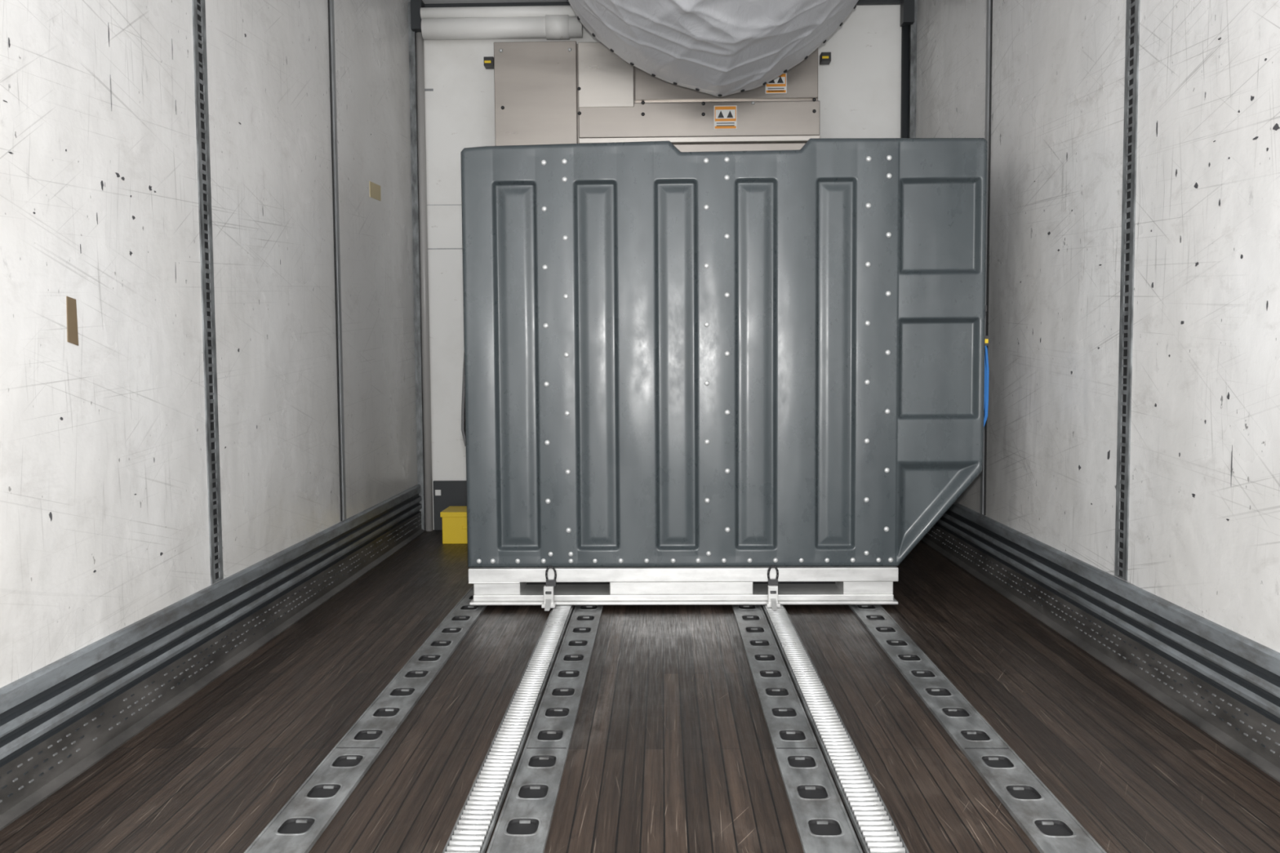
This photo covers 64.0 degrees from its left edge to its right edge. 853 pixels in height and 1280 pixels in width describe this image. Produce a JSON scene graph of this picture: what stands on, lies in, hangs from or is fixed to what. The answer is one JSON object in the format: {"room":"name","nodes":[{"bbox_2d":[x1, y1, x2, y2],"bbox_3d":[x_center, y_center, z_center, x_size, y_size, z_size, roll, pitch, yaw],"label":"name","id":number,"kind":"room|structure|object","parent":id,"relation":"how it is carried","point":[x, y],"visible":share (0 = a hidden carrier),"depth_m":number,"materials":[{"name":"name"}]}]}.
{"room":"loading area","nodes":[
{"label":"loading area","id":0,"kind":"room"},
{"bbox_2d":[0,0,417,688],"bbox_3d":[-1.240,-0.583,1.805,0.060,2.645,6.820,0,3,1],"label":"wall","id":1,"kind":"structure","parent":0,"point":[131,393],"depth_m":2.65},
{"bbox_2d":[66,296,78,346],"bbox_3d":[-1.199,-0.223,2.163,0.002,0.103,0.038,0,3,1],"label":"tape strip","id":2,"kind":"object","parent":1,"relation":"attached to","point":[71,305],"visible":1,"depth_m":2.16,"materials":[{"name":"brown paper"}]},
{"bbox_2d":[2,27,371,573],"bbox_3d":[-1.179,-0.454,3.203,0.001,1.468,2.505,0,3,1],"label":"chips","id":3,"kind":"object","parent":1,"relation":"attached to","point":[9,44],"visible":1,"depth_m":2.32,"materials":[{"name":"grey"}]},
{"bbox_2d":[191,0,223,584],"bbox_3d":[-1.188,-0.764,2.785,0.004,2.397,0.072,0,3,1],"label":"vertical logistics track","id":4,"kind":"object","parent":1,"relation":"attached to","point":[198,10],"depth_m":2.81,"materials":[{"name":"black metal"}]},
{"bbox_2d":[0,484,426,831],"bbox_3d":[-1.185,0.616,1.875,0.034,0.243,6.820,0,3,1],"label":"baseboard","id":5,"kind":"structure","parent":1,"relation":"attached to","point":[61,718],"depth_m":2.52,"materials":[{"name":"grey metal"}]},
{"bbox_2d":[327,0,346,521],"bbox_3d":[-1.163,-0.832,3.920,0.006,2.397,0.061,0,3,1],"label":"trim","id":6,"kind":"structure","parent":1,"relation":"attached to","point":[331,2],"depth_m":3.92,"materials":[{"name":"black metal"}]},
{"bbox_2d":[369,181,381,200],"bbox_3d":[-1.154,-1.026,4.466,0.002,0.075,0.168,0,3,1],"label":"sticker","id":7,"kind":"object","parent":1,"relation":"attached to","point":[375,189],"visible":1,"depth_m":4.46,"materials":[{"name":"beige paper"}]},
{"bbox_2d":[408,0,433,531],"bbox_3d":[-1.102,-0.784,5.157,0.075,2.645,0.100,0,3,1],"label":"trim","id":8,"kind":"structure","parent":1,"relation":"attached to","point":[416,58],"depth_m":5.15,"materials":[{"name":"grey metal"}]},
{"bbox_2d":[407,0,568,4],"bbox_3d":[0.036,-1.942,1.722,2.660,0.060,6.870,0,3,1],"label":"ceiling","id":9,"kind":"structure","parent":0,"point":[425,2],"depth_m":5.07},
{"bbox_2d":[568,0,858,97],"bbox_3d":[0.293,-1.643,2.691,1.410,0.587,3.780,0,3,1],"label":"air duct","id":10,"kind":"object","parent":9,"relation":"hanging from","point":[720,48],"visible":1,"depth_m":4.15,"materials":[{"name":"white fabric"}]},
{"bbox_2d":[0,529,1279,852],"bbox_3d":[0.055,0.759,1.883,2.660,0.060,6.870,0,3,1],"label":"floor","id":11,"kind":"structure","parent":0,"point":[671,750],"depth_m":2.30,"materials":[{"name":"brown wood"}]},
{"bbox_2d":[244,585,487,852],"bbox_3d":[-0.608,0.680,2.704,0.105,0.009,4.590,0,3,1],"label":"floor track","id":12,"kind":"object","parent":11,"relation":"on","point":[300,824],"visible":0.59,"depth_m":2.23,"materials":[{"name":"metal"}]},
{"bbox_2d":[440,506,467,543],"bbox_3d":[-0.794,0.475,4.955,0.299,0.152,0.212,0,3,1],"label":"storage box","id":13,"kind":"object","parent":11,"relation":"on","point":[454,517],"visible":0.44,"depth_m":4.86,"materials":[{"name":"yellow plastic"}]},
{"bbox_2d":[442,604,574,852],"bbox_3d":[-0.282,0.674,2.677,0.069,0.019,4.550,0,3,1],"label":"floor track","id":14,"kind":"object","parent":11,"relation":"on","point":[473,830],"visible":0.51,"depth_m":2.20,"materials":[{"name":"metal"}]},
{"bbox_2d":[541,586,555,610],"bbox_3d":[-0.311,0.581,3.466,0.045,0.070,0.073,0,3,1],"label":"lock","id":15,"kind":"object","parent":14,"relation":"attached to","point":[548,602],"visible":1,"depth_m":3.48,"materials":[{"name":"metal"}]},
{"bbox_2d":[486,604,604,852],"bbox_3d":[-0.194,0.677,2.695,0.096,0.009,4.590,0,3,1],"label":"floor track","id":16,"kind":"object","parent":11,"relation":"on","point":[523,824],"visible":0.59,"depth_m":2.23,"materials":[{"name":"metal"}]},
{"bbox_2d":[460,137,988,605],"bbox_3d":[0.299,-0.218,4.128,1.820,1.578,1.362,0,3,1],"label":"container","id":17,"kind":"object","parent":11,"relation":"on","point":[711,377],"visible":1,"depth_m":3.49,"materials":[{"name":"grey metal"}]},
{"bbox_2d":[731,604,862,852],"bbox_3d":[0.350,0.674,2.683,0.098,0.009,4.590,0,3,1],"label":"floor track","id":18,"kind":"object","parent":11,"relation":"on","point":[823,824],"visible":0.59,"depth_m":2.22,"materials":[{"name":"metal"}]},
{"bbox_2d":[760,604,909,852],"bbox_3d":[0.439,0.670,2.661,0.071,0.019,4.550,0,3,1],"label":"floor track","id":19,"kind":"object","parent":11,"relation":"on","point":[876,832],"visible":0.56,"depth_m":2.19,"materials":[{"name":"metal"}]},
{"bbox_2d":[765,585,780,610],"bbox_3d":[0.451,0.577,3.449,0.045,0.070,0.073,0,3,1],"label":"lock","id":20,"kind":"object","parent":19,"relation":"on","point":[772,602],"visible":1,"depth_m":3.46,"materials":[{"name":"metal"}]},
{"bbox_2d":[848,604,1106,852],"bbox_3d":[0.759,0.672,2.675,0.105,0.009,4.590,0,3,1],"label":"floor track","id":21,"kind":"object","parent":11,"relation":"on","point":[1049,825],"visible":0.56,"depth_m":2.21,"materials":[{"name":"metal"}]},
{"bbox_2d":[423,4,901,529],"bbox_3d":[0.116,-0.795,5.205,2.507,2.645,0.050,0,3,1],"label":"wall","id":22,"kind":"structure","parent":0,"point":[860,89],"depth_m":5.15,"materials":[{"name":"white paint"}]},
{"bbox_2d":[424,88,462,248],"bbox_3d":[-0.889,-1.300,5.168,0.385,0.800,0.006,0,3,1],"label":"trim","id":23,"kind":"structure","parent":22,"relation":"attached to","point":[424,89],"depth_m":5.19,"materials":[{"name":"grey metal"}]},
{"bbox_2d":[433,480,466,530],"bbox_3d":[0.123,0.400,5.240,2.367,0.255,0.023,0,3,1],"label":"baseboard","id":24,"kind":"structure","parent":22,"relation":"attached to","point":[446,494],"depth_m":5.25,"materials":[{"name":"grey metal"}]},
{"bbox_2d":[420,4,582,39],"bbox_3d":[-0.590,-1.980,5.024,0.966,0.159,0.114,0,3,1],"label":"pipe","id":25,"kind":"object","parent":22,"relation":"attached to","point":[548,22],"visible":0.85,"depth_m":4.99,"materials":[{"name":"white plastic"}]},
{"bbox_2d":[483,40,831,151],"bbox_3d":[0.084,-1.428,4.982,1.640,0.803,0.319,0,3,1],"label":"refrigeration unit","id":26,"kind":"object","parent":22,"relation":"attached to","point":[551,92],"visible":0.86,"depth_m":4.84,"materials":[{"name":"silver metal"}]},
{"bbox_2d":[424,0,900,7],"bbox_3d":[0.106,-2.098,5.088,2.507,0.030,0.030,0,3,1],"label":"trim","id":27,"kind":"structure","parent":22,"relation":"attached to","point":[860,2],"depth_m":5.09,"materials":[{"name":"grey"}]},
{"bbox_2d":[915,0,1279,653],"bbox_3d":[1.326,-0.597,1.750,0.060,2.645,6.820,0,3,1],"label":"wall","id":28,"kind":"structure","parent":0,"point":[1058,66],"depth_m":2.69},
{"bbox_2d":[900,0,917,137],"bbox_3d":[1.330,-0.798,5.105,0.075,2.645,0.100,0,3,1],"label":"trim","id":29,"kind":"structure","parent":28,"relation":"attached to","point":[908,7],"depth_m":5.04,"materials":[{"name":"grey metal"}]},
{"bbox_2d":[979,0,992,515],"bbox_3d":[1.339,-0.851,3.956,0.006,2.397,0.061,0,3,1],"label":"trim","id":30,"kind":"structure","parent":28,"relation":"attached to","point":[989,2],"depth_m":3.94,"materials":[{"name":"black metal"}]},
{"bbox_2d":[920,502,1279,782],"bbox_3d":[1.288,0.602,1.823,0.034,0.243,6.820,0,3,1],"label":"baseboard","id":31,"kind":"structure","parent":28,"relation":"attached to","point":[1224,682],"depth_m":2.68,"materials":[{"name":"grey metal"}]},
{"bbox_2d":[1114,0,1140,581],"bbox_3d":[1.315,-0.779,2.746,0.004,2.397,0.072,0,3,1],"label":"vertical logistics track","id":32,"kind":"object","parent":28,"relation":"attached to","point":[1132,11],"depth_m":2.77,"materials":[{"name":"black metal"}]},
{"bbox_2d":[1020,37,1279,520],"bbox_3d":[1.321,-0.334,2.836,0.001,1.147,1.547,0,3,1],"label":"chips","id":33,"kind":"object","parent":28,"relation":"attached to","point":[1276,126],"visible":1,"depth_m":2.37,"materials":[{"name":"grey paint"}]}
]}

